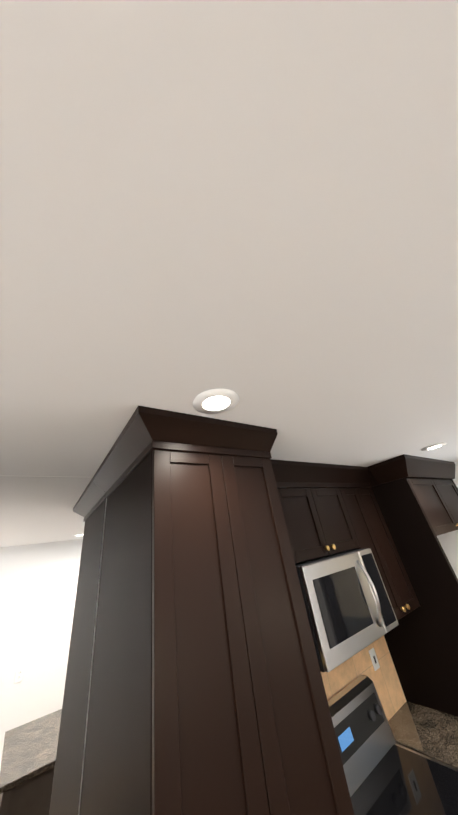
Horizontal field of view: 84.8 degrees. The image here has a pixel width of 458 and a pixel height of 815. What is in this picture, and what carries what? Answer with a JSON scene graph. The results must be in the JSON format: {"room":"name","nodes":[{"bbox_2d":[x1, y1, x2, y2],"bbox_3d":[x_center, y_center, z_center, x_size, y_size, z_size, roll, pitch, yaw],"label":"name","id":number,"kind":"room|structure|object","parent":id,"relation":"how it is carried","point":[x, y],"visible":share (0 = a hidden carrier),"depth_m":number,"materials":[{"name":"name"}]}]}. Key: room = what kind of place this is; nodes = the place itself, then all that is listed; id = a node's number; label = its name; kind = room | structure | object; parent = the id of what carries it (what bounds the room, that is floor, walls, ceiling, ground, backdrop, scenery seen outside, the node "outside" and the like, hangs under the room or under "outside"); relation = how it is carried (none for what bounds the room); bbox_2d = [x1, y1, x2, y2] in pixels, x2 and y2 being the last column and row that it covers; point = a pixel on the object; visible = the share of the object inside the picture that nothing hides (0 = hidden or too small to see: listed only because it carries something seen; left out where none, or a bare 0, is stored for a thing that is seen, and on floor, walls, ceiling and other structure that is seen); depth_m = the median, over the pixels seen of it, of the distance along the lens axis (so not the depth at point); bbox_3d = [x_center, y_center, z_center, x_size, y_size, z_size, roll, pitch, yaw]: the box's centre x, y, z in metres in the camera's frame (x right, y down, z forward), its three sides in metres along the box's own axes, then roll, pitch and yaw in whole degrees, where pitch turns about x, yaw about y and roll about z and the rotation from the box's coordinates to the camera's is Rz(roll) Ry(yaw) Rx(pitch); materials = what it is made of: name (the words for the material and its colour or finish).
{"room":"kitchen","nodes":[
{"label":"kitchen","id":0,"kind":"room"},
{"bbox_2d":[33,476,405,814],"bbox_3d":[-0.599,1.566,0.911,7.270,2.600,0.120,12,-36,-33],"label":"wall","id":1,"kind":"structure","parent":0,"point":[92,653],"depth_m":1.12,"materials":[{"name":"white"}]},
{"bbox_2d":[0,476,105,814],"bbox_3d":[-1.480,0.963,0.526,2.128,1.672,0.005,12,-36,-33],"label":"wall panel","id":2,"kind":"object","parent":1,"relation":"attached to","point":[51,533],"visible":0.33,"depth_m":1.08,"materials":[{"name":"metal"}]},
{"bbox_2d":[270,459,419,620],"bbox_3d":[0.647,1.013,1.868,1.644,1.078,0.468,12,-36,-33],"label":"upper cabinet","id":3,"kind":"object","parent":1,"relation":"attached to","point":[329,509],"visible":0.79,"depth_m":1.91,"materials":[{"name":"black wood"}]},
{"bbox_2d":[295,548,398,671],"bbox_3d":[0.640,1.247,1.652,0.759,0.444,0.529,12,-36,-33],"label":"over-the-range microwave","id":4,"kind":"object","parent":3,"relation":"attached to","point":[349,609],"visible":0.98,"depth_m":1.45,"materials":[{"name":"grey metal"}]},
{"bbox_2d":[321,635,405,720],"bbox_3d":[0.637,1.842,1.627,1.643,0.660,0.009,12,-36,-33],"label":"tile backsplash","id":5,"kind":"structure","parent":1,"relation":"attached to","point":[384,678],"depth_m":1.86,"materials":[{"name":"tile"}]},
{"bbox_2d":[369,458,457,541],"bbox_3d":[1.879,1.026,2.689,1.192,0.605,0.714,12,-36,-33],"label":"upper cabinet","id":6,"kind":"object","parent":1,"relation":"attached to","point":[416,497],"depth_m":2.22,"materials":[{"name":"black wood"}]},
{"bbox_2d":[0,0,457,476],"bbox_3d":[0.502,-0.732,-0.038,7.310,0.100,4.900,12,-36,-33],"label":"ceiling","id":7,"kind":"structure","parent":0,"point":[253,204],"depth_m":0.43,"materials":[{"name":"white paint"}]},
{"bbox_2d":[193,388,238,413],"bbox_3d":[-0.048,-0.018,0.936,0.176,0.011,0.176,12,-36,-33],"label":"recessed light","id":8,"kind":"object","parent":7,"relation":"in","point":[216,401],"visible":1,"depth_m":0.92,"materials":[{"name":"white"}]},
{"bbox_2d":[422,442,446,450],"bbox_3d":[1.690,0.325,2.066,0.176,0.011,0.176,12,-36,-33],"label":"recessed light","id":9,"kind":"object","parent":7,"relation":"in","point":[433,446],"visible":0.98,"depth_m":2.05,"materials":[{"name":"white"}]},
{"bbox_2d":[437,461,457,577],"bbox_3d":[3.103,1.505,1.921,0.120,2.600,2.669,12,-36,-33],"label":"wall","id":10,"kind":"structure","parent":0,"point":[448,541],"depth_m":2.78,"materials":[{"name":"white paint"}]},
{"bbox_3d":[0.900,1.590,-1.357,7.310,0.100,4.900,12,-36,-33],"label":"floor","id":11,"kind":"structure","parent":0,"visible":0},
{"bbox_2d":[79,405,353,814],"bbox_3d":[-0.088,1.375,0.728,0.680,2.598,0.862,12,-36,-33],"label":"pantry cabinet","id":12,"kind":"object","parent":11,"relation":"on","point":[208,696],"visible":1,"depth_m":0.80,"materials":[{"name":"black wood"}]},
{"bbox_2d":[328,675,457,814],"bbox_3d":[0.940,2.182,1.033,0.765,1.205,0.768,12,-36,-33],"label":"range","id":13,"kind":"object","parent":11,"relation":"on","point":[385,773],"visible":0.56,"depth_m":1.40,"materials":[{"name":"grey metal"}]},
{"bbox_2d":[388,701,457,768],"bbox_3d":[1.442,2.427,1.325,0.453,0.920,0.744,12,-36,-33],"label":"countertop","id":14,"kind":"structure","parent":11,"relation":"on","point":[428,732],"depth_m":1.61,"materials":[{"name":"brown stone"}]},
{"bbox_3d":[1.166,-0.124,-1.531,6.671,2.600,0.130,12,-36,-33],"label":"wall","id":15,"kind":"structure","parent":0,"visible":0},
{"bbox_2d":[369,648,379,670],"bbox_3d":[1.123,1.943,1.938,0.075,0.115,0.009,12,-36,-33],"label":"outlet","id":16,"kind":"object","parent":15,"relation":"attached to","point":[374,660],"visible":1,"depth_m":1.92,"materials":[{"name":"white plastic"}]}
]}

